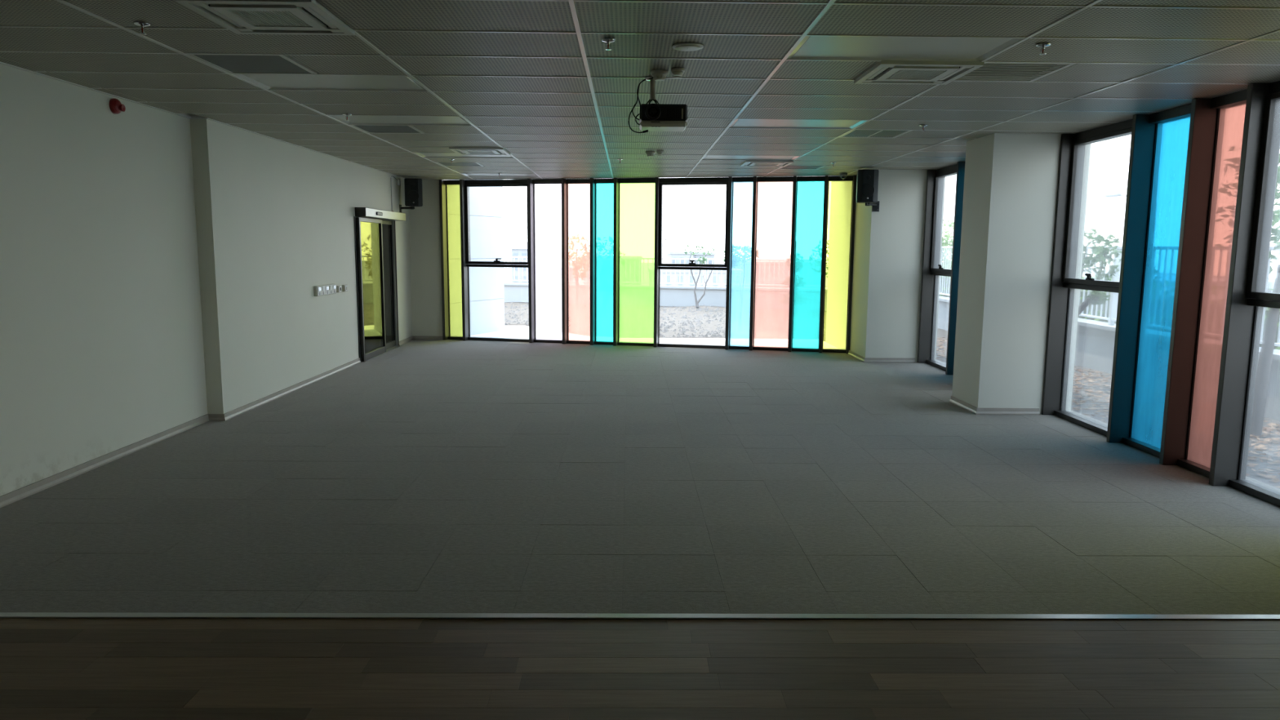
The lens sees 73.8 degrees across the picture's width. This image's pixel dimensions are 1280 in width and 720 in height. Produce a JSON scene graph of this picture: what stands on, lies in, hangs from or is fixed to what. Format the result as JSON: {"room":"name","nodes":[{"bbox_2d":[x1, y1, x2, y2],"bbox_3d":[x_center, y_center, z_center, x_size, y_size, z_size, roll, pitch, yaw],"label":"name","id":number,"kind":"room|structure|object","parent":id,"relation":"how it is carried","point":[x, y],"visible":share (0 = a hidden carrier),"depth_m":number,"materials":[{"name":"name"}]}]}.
{"room":"empty multipurpose hall","nodes":[
{"label":"empty multipurpose hall","id":0,"kind":"room"},
{"bbox_2d":[0,63,207,496],"bbox_3d":[-4.129,-0.253,2.914,0.200,3.030,10.150,0,8,-1],"label":"wall","id":1,"kind":"structure","parent":0,"point":[102,350],"depth_m":6.29,"materials":[{"name":"paint"}]},
{"bbox_2d":[109,97,125,114],"bbox_3d":[-4.037,-1.962,6.587,0.063,0.115,0.116,0,8,-1],"label":"fire alarm","id":2,"kind":"object","parent":1,"relation":"attached to","point":[116,107],"visible":1,"depth_m":6.56,"materials":[{"name":"red plastic"}]},
{"bbox_2d":[189,114,412,413],"bbox_3d":[-4.115,-1.398,11.514,0.250,3.030,7.300,0,8,-1],"label":"wall","id":3,"kind":"structure","parent":0,"point":[275,221],"depth_m":9.26,"materials":[{"name":"paint"}]},
{"bbox_2d":[0,357,360,507],"bbox_3d":[-4.013,0.577,7.834,0.174,0.065,8.700,0,8,-1],"label":"baseboard","id":4,"kind":"structure","parent":3,"relation":"attached to","point":[13,496],"depth_m":7.03,"materials":[{"name":"plastic"}]},
{"bbox_2d":[0,62,404,178],"bbox_3d":[-3.980,-2.013,6.344,0.172,0.020,17.010,0,8,-1],"label":"trim","id":5,"kind":"structure","parent":3,"relation":"attached to","point":[2,63],"depth_m":7.36,"materials":[{"name":"white metal"}]},
{"bbox_2d":[313,283,336,296],"bbox_3d":[-3.955,-0.882,10.725,0.052,0.128,0.675,0,8,-1],"label":"light switch panel","id":6,"kind":"object","parent":3,"relation":"attached to","point":[328,289],"visible":1,"depth_m":10.65,"materials":[{"name":"beige plastic"}]},
{"bbox_2d":[316,285,321,296],"bbox_3d":[-3.938,-0.847,10.460,0.010,0.116,0.128,0,8,-1],"label":"socket","id":7,"kind":"object","parent":6,"relation":"attached to","point":[318,287],"depth_m":10.44,"materials":[{"name":"white plastic"}]},
{"bbox_2d":[320,285,325,295],"bbox_3d":[-3.939,-0.865,10.592,0.010,0.116,0.128,0,8,-1],"label":"socket","id":8,"kind":"object","parent":6,"relation":"attached to","point":[322,287],"depth_m":10.57,"materials":[{"name":"white plastic"}]},
{"bbox_2d":[328,284,333,293],"bbox_3d":[-3.943,-0.900,10.856,0.010,0.116,0.128,0,8,-1],"label":"socket","id":9,"kind":"object","parent":6,"relation":"attached to","point":[331,286],"depth_m":10.85,"materials":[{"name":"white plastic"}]},
{"bbox_2d":[336,285,342,292],"bbox_3d":[-3.965,-0.936,11.230,0.046,0.090,0.110,0,8,-1],"label":"wall socket","id":10,"kind":"object","parent":3,"relation":"attached to","point":[339,288],"visible":0.96,"depth_m":11.18,"materials":[{"name":"beige plastic"}]},
{"bbox_2d":[342,284,348,291],"bbox_3d":[-3.968,-0.969,11.478,0.046,0.090,0.130,0,8,-1],"label":"wall switch","id":11,"kind":"object","parent":3,"relation":"attached to","point":[344,287],"visible":1,"depth_m":11.42,"materials":[{"name":"beige plastic"}]},
{"bbox_2d":[353,207,406,361],"bbox_3d":[-4.054,-1.195,13.114,0.418,2.185,2.235,0,8,-1],"label":"door","id":12,"kind":"structure","parent":3,"relation":"in","point":[374,256],"depth_m":12.80,"materials":[{"name":"yellow glass"}]},
{"bbox_2d":[390,177,393,211],"bbox_3d":[-3.995,-2.660,13.739,0.040,0.554,0.040,0,8,-1],"label":"duct","id":13,"kind":"object","parent":3,"relation":"attached to","point":[391,177],"visible":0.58,"depth_m":13.74,"materials":[{"name":"white plastic"}]},
{"bbox_2d":[391,176,400,186],"bbox_3d":[-3.989,-2.930,13.930,0.049,0.130,0.410,0,8,-1],"label":"wall sensor","id":14,"kind":"object","parent":3,"relation":"attached to","point":[398,181],"visible":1,"depth_m":14.05,"materials":[{"name":"white plastic"}]},
{"bbox_2d":[399,177,422,213],"bbox_3d":[-3.828,-2.735,14.233,0.381,0.575,0.281,-1,8,-13],"label":"loudspeaker","id":15,"kind":"object","parent":3,"relation":"attached to","point":[413,186],"visible":1,"depth_m":14.11,"materials":[{"name":"black plastic"}]},
{"bbox_2d":[404,179,422,204],"bbox_3d":[-3.755,-2.782,14.124,0.263,0.394,0.039,-1,8,-13],"label":"grille","id":16,"kind":"object","parent":15,"relation":"attached to","point":[413,188],"depth_m":14.11,"materials":[{"name":"black plastic"}]},
{"bbox_2d":[399,335,442,345],"bbox_3d":[-3.769,-0.333,14.682,0.539,0.065,0.949,0,8,-1],"label":"baseboard","id":17,"kind":"structure","parent":3,"relation":"attached to","point":[413,337],"depth_m":15.13,"materials":[{"name":"plastic"}]},
{"bbox_2d":[355,217,360,342],"bbox_3d":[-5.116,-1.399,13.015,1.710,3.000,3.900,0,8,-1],"label":"door frame","id":18,"kind":"structure","parent":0,"point":[356,218],"depth_m":14.77,"materials":[{"name":"paint"}]},
{"bbox_2d":[408,179,450,336],"bbox_3d":[-3.826,-1.875,15.107,0.820,3.030,0.300,0,8,-1],"label":"wall","id":19,"kind":"structure","parent":0,"point":[424,220],"depth_m":14.98,"materials":[{"name":"paint"}]},
{"bbox_2d":[439,179,462,340],"bbox_3d":[-3.278,-1.745,14.998,0.381,2.790,0.230,2,8,13],"label":"window","id":20,"kind":"structure","parent":19,"relation":"in","point":[443,197],"depth_m":14.99,"materials":[{"name":"brown metal"}]},
{"bbox_2d":[0,339,1279,614],"bbox_3d":[0.162,0.901,6.832,8.922,0.251,17.500,0,8,-1],"label":"floor","id":21,"kind":"structure","parent":0,"point":[418,476],"depth_m":5.53,"materials":[{"name":"carpet"}]},
{"bbox_2d":[459,179,528,342],"bbox_3d":[-2.490,-1.715,14.819,1.237,2.790,0.230,2,8,13],"label":"window","id":22,"kind":"structure","parent":21,"relation":"on","point":[464,185],"depth_m":14.84,"materials":[{"name":"brown metal"}]},
{"bbox_2d":[527,178,562,343],"bbox_3d":[-1.595,-1.682,14.616,0.600,2.790,0.230,2,8,13],"label":"window","id":23,"kind":"structure","parent":21,"relation":"on","point":[531,183],"depth_m":14.62,"materials":[{"name":"brown metal"}]},
{"bbox_2d":[561,178,590,344],"bbox_3d":[-1.060,-1.661,14.495,0.498,2.790,0.230,2,8,13],"label":"window","id":24,"kind":"structure","parent":21,"relation":"on","point":[565,271],"depth_m":14.49,"materials":[{"name":"brown metal"}]},
{"bbox_2d":[590,177,613,345],"bbox_3d":[-0.619,-1.645,14.395,0.407,2.790,0.230,2,8,13],"label":"window","id":25,"kind":"structure","parent":21,"relation":"on","point":[593,182],"depth_m":14.38,"materials":[{"name":"brown metal"}]},
{"bbox_2d":[613,177,655,346],"bbox_3d":[-0.079,-1.625,14.273,0.700,2.790,0.230,2,8,13],"label":"window","id":26,"kind":"structure","parent":21,"relation":"on","point":[617,181],"depth_m":14.28,"materials":[{"name":"brown metal"}]},
{"bbox_2d":[0,612,1279,719],"bbox_3d":[0.048,1.482,0.942,8.119,0.160,5.274,0,8,-1],"label":"stage","id":27,"kind":"object","parent":21,"relation":"on","point":[54,665],"visible":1,"depth_m":3.10,"materials":[{"name":"laminate"}]},
{"bbox_2d":[653,177,728,348],"bbox_3d":[0.847,-1.590,14.063,1.201,2.790,0.230,2,8,13],"label":"window","id":28,"kind":"structure","parent":21,"relation":"on","point":[660,182],"depth_m":14.04,"materials":[{"name":"brown metal"}]},
{"bbox_2d":[724,176,753,349],"bbox_3d":[1.625,-1.560,13.887,0.394,2.790,0.230,2,8,13],"label":"window","id":29,"kind":"structure","parent":21,"relation":"on","point":[731,180],"depth_m":13.85,"materials":[{"name":"brown metal"}]},
{"bbox_2d":[749,176,793,351],"bbox_3d":[2.123,-1.542,13.774,0.629,2.790,0.230,2,8,13],"label":"window","id":30,"kind":"structure","parent":21,"relation":"on","point":[770,179],"depth_m":13.75,"materials":[{"name":"brown metal"}]},
{"bbox_2d":[787,175,825,351],"bbox_3d":[2.668,-1.521,13.651,0.489,2.790,0.230,2,8,13],"label":"window","id":31,"kind":"structure","parent":21,"relation":"on","point":[796,179],"depth_m":13.61,"materials":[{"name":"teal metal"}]},
{"bbox_2d":[818,175,857,353],"bbox_3d":[3.140,-1.503,13.544,0.480,2.790,0.230,2,8,13],"label":"window","id":32,"kind":"structure","parent":21,"relation":"on","point":[849,178],"depth_m":13.46,"materials":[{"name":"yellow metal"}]},
{"bbox_2d":[917,164,957,371],"bbox_3d":[4.225,-1.267,11.829,0.230,2.790,1.170,0,8,0],"label":"window","id":33,"kind":"structure","parent":21,"relation":"on","point":[940,193],"depth_m":12.20,"materials":[{"name":"clear glass"}]},
{"bbox_2d":[945,161,964,374],"bbox_3d":[4.226,-1.139,10.873,0.230,2.790,0.760,0,8,0],"label":"window","id":34,"kind":"structure","parent":21,"relation":"on","point":[961,165],"depth_m":11.20,"materials":[{"name":"brown metal"}]},
{"bbox_2d":[1041,118,1133,436],"bbox_3d":[4.226,-0.747,7.924,0.230,2.790,1.240,0,8,0],"label":"window","id":35,"kind":"structure","parent":21,"relation":"on","point":[1094,164],"depth_m":8.15,"materials":[{"name":"glass"}]},
{"bbox_2d":[1106,103,1191,457],"bbox_3d":[4.227,-0.614,6.929,0.230,2.790,0.767,0,8,0],"label":"window","id":36,"kind":"structure","parent":21,"relation":"on","point":[1159,140],"depth_m":7.14,"materials":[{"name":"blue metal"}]},
{"bbox_2d":[1159,88,1247,478],"bbox_3d":[4.227,-0.525,6.257,0.230,2.790,0.590,0,8,0],"label":"window","id":37,"kind":"structure","parent":21,"relation":"on","point":[1216,125],"depth_m":6.42,"materials":[{"name":"glass"}]},
{"bbox_2d":[1208,80,1279,506],"bbox_3d":[4.227,-0.406,5.366,0.230,2.790,1.208,0,8,0],"label":"window","id":38,"kind":"structure","parent":21,"relation":"on","point":[1246,451],"depth_m":5.86,"materials":[{"name":"clear glass"}]},
{"bbox_2d":[0,0,1279,179],"bbox_3d":[0.185,-2.091,6.433,8.922,0.211,17.500,0,8,-1],"label":"ceiling","id":39,"kind":"structure","parent":0,"point":[537,81],"depth_m":5.52,"materials":[{"name":"metal"}]},
{"bbox_2d":[133,21,151,35],"bbox_3d":[-2.571,-1.711,4.400,0.080,0.053,0.080,0,8,-1],"label":"sprinkler","id":40,"kind":"object","parent":39,"relation":"attached to","point":[142,24],"visible":1,"depth_m":4.39,"materials":[{"name":"silver metal"}]},
{"bbox_2d":[186,53,317,74],"bbox_3d":[-2.437,-1.897,5.386,0.580,0.058,0.580,0,8,-1],"label":"ceiling vent","id":41,"kind":"object","parent":39,"relation":"in","point":[231,64],"visible":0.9,"depth_m":5.38,"materials":[{"name":"plastic"}]},
{"bbox_2d":[174,0,355,35],"bbox_3d":[-1.822,-1.702,4.209,0.624,0.035,0.624,0,8,-1],"label":"air vent","id":42,"kind":"object","parent":39,"relation":"attached to","point":[294,17],"visible":1,"depth_m":4.18,"materials":[{"name":"plastic"}]},
{"bbox_2d":[209,4,327,30],"bbox_3d":[-1.822,-1.695,4.210,0.406,0.020,0.406,0,8,-1],"label":"grille","id":43,"kind":"object","parent":42,"relation":"attached to","point":[248,16],"depth_m":4.18,"materials":[{"name":"metal"}]},
{"bbox_2d":[233,74,427,91],"bbox_3d":[-2.145,-1.962,5.986,1.176,0.030,0.576,0,8,-1],"label":"ceiling light panel","id":44,"kind":"object","parent":39,"relation":"attached to","point":[268,82],"visible":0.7,"depth_m":6.02,"materials":[{"name":"plastic"}]},
{"bbox_2d":[342,113,351,120],"bbox_3d":[-2.550,-2.112,7.414,0.080,0.053,0.080,0,8,-1],"label":"sprinkler","id":45,"kind":"object","parent":39,"relation":"attached to","point":[344,114],"visible":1,"depth_m":7.41,"materials":[{"name":"silver metal"}]},
{"bbox_2d":[349,124,424,133],"bbox_3d":[-2.476,-2.294,8.359,0.580,0.058,0.580,0,8,-1],"label":"ceiling vent","id":46,"kind":"object","parent":39,"relation":"in","point":[366,128],"visible":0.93,"depth_m":8.38,"materials":[{"name":"plastic"}]},
{"bbox_2d":[327,115,471,125],"bbox_3d":[-2.168,-2.200,7.770,1.176,0.030,0.576,0,8,-1],"label":"ceiling light panel","id":47,"kind":"object","parent":39,"relation":"attached to","point":[359,120],"visible":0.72,"depth_m":7.83,"materials":[{"name":"plastic"}]},
{"bbox_2d":[435,162,484,166],"bbox_3d":[-2.522,-2.769,11.927,0.580,0.058,0.580,0,8,-1],"label":"ceiling vent","id":48,"kind":"object","parent":39,"relation":"in","point":[449,164],"visible":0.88,"depth_m":11.98,"materials":[{"name":"plastic"}]},
{"bbox_2d":[413,152,514,158],"bbox_3d":[-2.207,-2.596,10.744,1.176,0.030,0.576,0,8,-1],"label":"ceiling light panel","id":49,"kind":"object","parent":39,"relation":"attached to","point":[422,154],"visible":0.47,"depth_m":10.89,"materials":[{"name":"plastic"}]},
{"bbox_2d":[448,146,510,155],"bbox_3d":[-1.899,-2.495,10.156,0.624,0.035,0.624,0,8,-1],"label":"air vent","id":50,"kind":"object","parent":39,"relation":"attached to","point":[460,150],"visible":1,"depth_m":10.06,"materials":[{"name":"plastic"}]},
{"bbox_2d":[460,149,500,154],"bbox_3d":[-1.899,-2.487,10.157,0.406,0.020,0.406,0,8,-1],"label":"grille","id":51,"kind":"object","parent":50,"relation":"attached to","point":[464,151],"depth_m":10.16,"materials":[{"name":"metal"}]},
{"bbox_2d":[461,173,538,177],"bbox_3d":[-2.245,-2.992,13.717,1.176,0.030,0.576,0,8,-1],"label":"ceiling light panel","id":52,"kind":"object","parent":39,"relation":"attached to","point":[464,174],"visible":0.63,"depth_m":13.84,"materials":[{"name":"plastic"}]},
{"bbox_2d":[601,38,615,50],"bbox_3d":[-0.174,-1.729,4.671,0.080,0.053,0.080,0,8,-1],"label":"sprinkler","id":53,"kind":"object","parent":39,"relation":"attached to","point":[607,41],"visible":1,"depth_m":4.66,"materials":[{"name":"silver metal"}]},
{"bbox_2d":[645,151,655,156],"bbox_3d":[0.125,-2.461,10.187,0.120,0.056,0.120,0,8,-1],"label":"smoke detector","id":54,"kind":"object","parent":39,"relation":"attached to","point":[649,153],"visible":1,"depth_m":10.15,"materials":[{"name":"beige plastic"}]},
{"bbox_2d":[627,76,687,133],"bbox_3d":[0.117,-1.711,5.729,0.394,0.364,0.284,0,8,-1],"label":"projector","id":55,"kind":"object","parent":39,"relation":"hanging from","point":[656,117],"visible":0.98,"depth_m":5.64,"materials":[{"name":"black plastic"}]},
{"bbox_2d":[650,69,668,80],"bbox_3d":[0.125,-1.838,5.508,0.116,0.056,0.116,0,8,-1],"label":"smoke detector","id":56,"kind":"object","parent":39,"relation":"attached to","point":[657,74],"visible":1,"depth_m":5.47,"materials":[{"name":"beige plastic"}]},
{"bbox_2d":[656,150,663,155],"bbox_3d":[0.236,-2.447,10.089,0.084,0.056,0.084,0,8,-1],"label":"smoke detector","id":57,"kind":"object","parent":39,"relation":"attached to","point":[659,152],"visible":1,"depth_m":10.06,"materials":[{"name":"beige plastic"}]},
{"bbox_2d":[671,67,684,78],"bbox_3d":[0.241,-1.827,5.430,0.090,0.056,0.090,0,8,-1],"label":"smoke detector","id":58,"kind":"object","parent":39,"relation":"attached to","point":[677,73],"visible":1,"depth_m":5.40,"materials":[{"name":"beige plastic"}]},
{"bbox_2d":[671,42,702,51],"bbox_3d":[0.269,-1.765,4.813,0.176,0.015,0.176,0,8,-1],"label":"ceiling speaker","id":59,"kind":"object","parent":39,"relation":"attached to","point":[683,46],"visible":1,"depth_m":4.78,"materials":[{"name":"white plastic"}]},
{"bbox_2d":[674,44,701,50],"bbox_3d":[0.269,-1.765,4.813,0.150,0.010,0.150,0,8,-1],"label":"grille","id":60,"kind":"object","parent":59,"relation":"attached to","point":[678,47],"depth_m":4.80,"materials":[{"name":"plastic"}]},
{"bbox_2d":[702,155,799,160],"bbox_3d":[1.393,-2.576,10.793,1.176,0.030,0.576,0,8,-1],"label":"ceiling light panel","id":61,"kind":"object","parent":39,"relation":"attached to","point":[706,157],"visible":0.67,"depth_m":10.89,"materials":[{"name":"plastic"}]},
{"bbox_2d":[739,160,793,166],"bbox_3d":[1.685,-2.633,11.395,0.624,0.035,0.624,0,8,-1],"label":"air vent","id":62,"kind":"object","parent":39,"relation":"attached to","point":[748,162],"visible":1,"depth_m":11.30,"materials":[{"name":"plastic"}]},
{"bbox_2d":[748,162,783,165],"bbox_3d":[1.685,-2.625,11.396,0.406,0.020,0.406,0,8,-1],"label":"grille","id":63,"kind":"object","parent":62,"relation":"attached to","point":[749,163],"depth_m":11.38,"materials":[{"name":"metal"}]},
{"bbox_2d":[728,119,866,128],"bbox_3d":[1.432,-2.179,7.820,1.176,0.030,0.576,0,8,-1],"label":"ceiling light panel","id":64,"kind":"object","parent":39,"relation":"attached to","point":[738,123],"visible":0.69,"depth_m":7.88,"materials":[{"name":"plastic"}]},
{"bbox_2d":[778,165,825,168],"bbox_3d":[2.278,-2.742,11.993,0.580,0.058,0.580,0,8,-1],"label":"ceiling vent","id":65,"kind":"object","parent":39,"relation":"in","point":[787,166],"visible":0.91,"depth_m":12.07,"materials":[{"name":"plastic"}]},
{"bbox_2d":[840,173,847,178],"bbox_3d":[3.080,-2.780,12.886,0.116,0.087,0.116,0,8,-1],"label":"security camera","id":66,"kind":"object","parent":39,"relation":"attached to","point":[843,175],"visible":1,"depth_m":12.85,"materials":[{"name":"grey plastic"}]},
{"bbox_2d":[840,129,911,137],"bbox_3d":[2.324,-2.266,8.425,0.580,0.059,0.580,0,8,-1],"label":"ceiling vent","id":67,"kind":"object","parent":39,"relation":"in","point":[860,133],"visible":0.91,"depth_m":8.46,"materials":[{"name":"plastic"}]},
{"bbox_2d":[786,35,1022,61],"bbox_3d":[1.470,-1.783,4.846,1.176,0.030,0.576,0,8,-1],"label":"ceiling light panel","id":68,"kind":"object","parent":39,"relation":"attached to","point":[811,47],"visible":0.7,"depth_m":4.87,"materials":[{"name":"plastic"}]},
{"bbox_2d":[853,60,984,84],"bbox_3d":[1.762,-1.840,5.448,0.624,0.035,0.624,0,8,-1],"label":"air vent","id":69,"kind":"object","parent":39,"relation":"attached to","point":[884,72],"visible":0.99,"depth_m":5.38,"materials":[{"name":"plastic"}]},
{"bbox_2d":[875,66,959,81],"bbox_3d":[1.762,-1.833,5.449,0.406,0.020,0.406,0,8,-1],"label":"grille","id":70,"kind":"object","parent":69,"relation":"attached to","point":[913,73],"depth_m":5.43,"materials":[{"name":"plastic"}]},
{"bbox_2d":[919,124,928,131],"bbox_3d":[2.596,-2.125,7.801,0.080,0.053,0.080,0,8,-1],"label":"sprinkler","id":71,"kind":"object","parent":39,"relation":"attached to","point":[922,125],"visible":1,"depth_m":7.79,"materials":[{"name":"silver metal"}]},
{"bbox_2d":[954,62,1075,81],"bbox_3d":[2.362,-1.870,5.452,0.580,0.058,0.580,0,8,-1],"label":"ceiling vent","id":72,"kind":"object","parent":39,"relation":"in","point":[1032,72],"visible":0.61,"depth_m":5.50,"materials":[{"name":"plastic"}]},
{"bbox_2d":[1035,42,1051,54],"bbox_3d":[2.226,-1.715,4.704,0.080,0.053,0.080,0,8,-1],"label":"sprinkler","id":73,"kind":"object","parent":39,"relation":"attached to","point":[1044,45],"visible":1,"depth_m":4.69,"materials":[{"name":"silver metal"}]},
{"bbox_2d":[825,181,852,349],"bbox_3d":[3.872,-1.639,14.486,0.980,3.220,1.550,0,8,-1],"label":"wall","id":74,"kind":"structure","parent":0,"point":[841,191],"depth_m":14.49,"materials":[{"name":"yellow glass"}]},
{"bbox_2d":[849,168,927,362],"bbox_3d":[3.858,-1.545,13.061,1.045,3.030,1.300,0,8,-1],"label":"wall","id":75,"kind":"structure","parent":0,"point":[888,242],"depth_m":12.46,"materials":[{"name":"paint"}]},
{"bbox_2d":[856,168,879,211],"bbox_3d":[3.238,-2.400,12.095,0.295,0.562,0.500,3,8,19],"label":"loudspeaker","id":76,"kind":"object","parent":75,"relation":"attached to","point":[867,185],"visible":1,"depth_m":11.88,"materials":[{"name":"black plastic"}]},
{"bbox_2d":[857,171,878,199],"bbox_3d":[3.181,-2.430,11.889,0.263,0.394,0.039,1,8,7],"label":"grille","id":77,"kind":"object","parent":76,"relation":"attached to","point":[868,181],"depth_m":11.87,"materials":[{"name":"black plastic"}]},
{"bbox_2d":[848,350,915,362],"bbox_3d":[3.682,-0.059,13.047,0.760,0.065,0.935,0,8,-1],"label":"baseboard","id":78,"kind":"object","parent":75,"relation":"attached to","point":[860,357],"visible":1,"depth_m":12.59,"materials":[{"name":"plastic"}]},
{"bbox_2d":[951,133,1071,414],"bbox_3d":[3.933,-0.983,8.849,0.966,3.030,0.700,0,8,-1],"label":"pillar","id":79,"kind":"structure","parent":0,"point":[1011,180],"depth_m":8.56,"materials":[{"name":"paint"}]},
{"bbox_2d":[949,395,1039,414],"bbox_3d":[3.739,0.476,9.028,0.650,0.065,0.724,0,8,-1],"label":"baseboard","id":80,"kind":"structure","parent":79,"relation":"attached to","point":[975,410],"depth_m":8.68,"materials":[{"name":"plastic"}]},
{"label":"outside","id":81,"kind":"structure","parent":0,"visible":0},
{"bbox_2d":[503,261,827,288],"bbox_3d":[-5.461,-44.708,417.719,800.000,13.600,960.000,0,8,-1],"label":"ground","id":82,"kind":"structure","parent":81,"point":[646,264],"depth_m":553.90,"materials":[{"name":"white"}]},
{"bbox_2d":[509,241,546,283],"bbox_3d":[-16.320,-8.709,125.601,4.100,17.200,12.300,0,8,-1],"label":"building","id":83,"kind":"structure","parent":82,"relation":"on","point":[520,250],"depth_m":119.26,"materials":[{"name":"white"}]},
{"bbox_2d":[545,265,575,284],"bbox_3d":[-13.178,-8.749,140.846,4.500,13.300,12.150,0,8,-1],"label":"building","id":84,"kind":"structure","parent":82,"relation":"on","point":[549,266],"depth_m":134.30,"materials":[{"name":"white"}]},
{"bbox_2d":[583,255,642,285],"bbox_3d":[-3.474,-5.642,110.109,7.300,15.400,12.150,0,8,-1],"label":"building","id":85,"kind":"structure","parent":82,"relation":"on","point":[628,261],"depth_m":103.48,"materials":[{"name":"white"}]},
{"bbox_2d":[662,228,677,263],"bbox_3d":[6.777,-20.199,199.180,3.929,20.973,1.240,0,8,-1],"label":"tower crane","id":86,"kind":"object","parent":82,"relation":"on","point":[665,239],"visible":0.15,"depth_m":197.76,"materials":[{"name":"metal"}]},
{"bbox_2d":[666,251,693,266],"bbox_3d":[5.250,-6.706,116.134,3.100,16.050,12.150,0,8,-1],"label":"building","id":87,"kind":"structure","parent":82,"relation":"on","point":[669,254],"depth_m":109.30,"materials":[{"name":"white"}]},
{"bbox_2d":[648,267,746,287],"bbox_3d":[6.696,-4.098,104.393,11.300,14.000,8.150,0,8,-1],"label":"building","id":88,"kind":"structure","parent":82,"relation":"on","point":[733,270],"depth_m":99.69,"materials":[{"name":"white"}]},
{"bbox_2d":[693,252,715,264],"bbox_3d":[8.847,-7.668,124.123,2.900,15.900,12.150,0,8,-1],"label":"building","id":89,"kind":"structure","parent":82,"relation":"on","point":[697,255],"depth_m":117.28,"materials":[{"name":"white"}]},
{"bbox_2d":[731,260,821,288],"bbox_3d":[19.341,-7.014,124.346,12.300,14.700,12.150,0,8,-1],"label":"building","id":90,"kind":"structure","parent":82,"relation":"on","point":[762,262],"depth_m":117.74,"materials":[{"name":"white"}]},
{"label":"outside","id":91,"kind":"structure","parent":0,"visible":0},
{"bbox_2d":[504,302,826,342],"bbox_3d":[-1.084,-0.902,19.029,17.846,0.286,9.083,1,8,7],"label":"ground","id":92,"kind":"structure","parent":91,"point":[573,330],"depth_m":18.66,"materials":[{"name":"grey gravel"}]},
{"bbox_2d":[447,179,504,336],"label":"window","id":93,"kind":"structure","parent":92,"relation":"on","point":[486,285],"depth_m":16.23,"materials":[{"name":"glass"}]},
{"bbox_2d":[559,234,590,307],"bbox_3d":[-1.610,-2.204,21.477,0.846,1.919,0.725,0,8,-1],"label":"tree","id":94,"kind":"object","parent":92,"relation":"on","point":[577,267],"visible":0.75,"depth_m":21.43,"materials":[{"name":"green plant"}]},
{"bbox_2d":[580,235,625,311],"bbox_3d":[-0.880,-2.019,20.306,1.078,1.877,0.831,0,8,-1],"label":"tree","id":95,"kind":"object","parent":92,"relation":"on","point":[605,287],"visible":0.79,"depth_m":20.25,"materials":[{"name":"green plant"}]},
{"bbox_2d":[502,282,827,311],"bbox_3d":[-2.060,-1.450,22.808,17.156,1.160,0.290,2,8,14],"label":"wall","id":96,"kind":"structure","parent":92,"relation":"on","point":[548,293],"depth_m":21.93,"materials":[{"name":"concrete"}]},
{"bbox_2d":[503,256,828,286],"bbox_3d":[0.562,-2.283,22.021,11.290,0.740,0.065,2,8,14],"label":"railing","id":97,"kind":"object","parent":96,"relation":"on","point":[539,280],"visible":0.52,"depth_m":22.02,"materials":[{"name":"white metal"}]},
{"bbox_2d":[504,302,826,338],"bbox_3d":[0.243,-1.001,19.432,7.856,0.263,7.120,0,8,-1],"label":"gravel stones","id":98,"kind":"object","parent":92,"relation":"on","point":[797,313],"visible":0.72,"depth_m":18.43},
{"bbox_2d":[684,243,715,307],"bbox_3d":[1.446,-2.007,20.942,0.766,1.722,0.428,0,8,-1],"label":"tree","id":99,"kind":"object","parent":92,"relation":"on","point":[704,245],"visible":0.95,"depth_m":20.92,"materials":[{"name":"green plant"}]},
{"bbox_2d":[733,283,742,328],"bbox_3d":[2.020,-1.115,17.682,0.170,0.950,0.034,0,8,-1],"label":"stake","id":100,"kind":"object","parent":92,"relation":"on","point":[735,286],"visible":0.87,"depth_m":17.66,"materials":[{"name":"wood"}]},
{"bbox_2d":[723,244,759,328],"bbox_3d":[2.073,-1.517,17.551,0.730,1.745,0.624,0,8,-1],"label":"tree","id":101,"kind":"object","parent":92,"relation":"on","point":[735,260],"visible":0.65,"depth_m":17.49,"materials":[{"name":"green plant"}]},
{"bbox_2d":[778,240,809,315],"bbox_3d":[3.612,-1.889,19.871,0.716,1.750,0.722,0,8,-1],"label":"tree","id":102,"kind":"object","parent":92,"relation":"on","point":[798,262],"visible":0.71,"depth_m":19.82,"materials":[{"name":"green plant"}]},
{"bbox_2d":[808,240,829,313],"bbox_3d":[4.476,-1.947,20.189,1.020,1.802,0.852,0,8,-1],"label":"tree","id":103,"kind":"object","parent":92,"relation":"on","point":[811,257],"visible":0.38,"depth_m":20.12,"materials":[{"name":"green plant"}]},
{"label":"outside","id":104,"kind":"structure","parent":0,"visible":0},
{"bbox_2d":[470,324,838,348],"bbox_3d":[-1.403,-0.426,16.300,10.328,0.100,3.286,2,8,10],"label":"paving","id":105,"kind":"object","parent":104,"point":[510,331],"visible":0.31,"depth_m":15.67,"materials":[{"name":"white concrete"}]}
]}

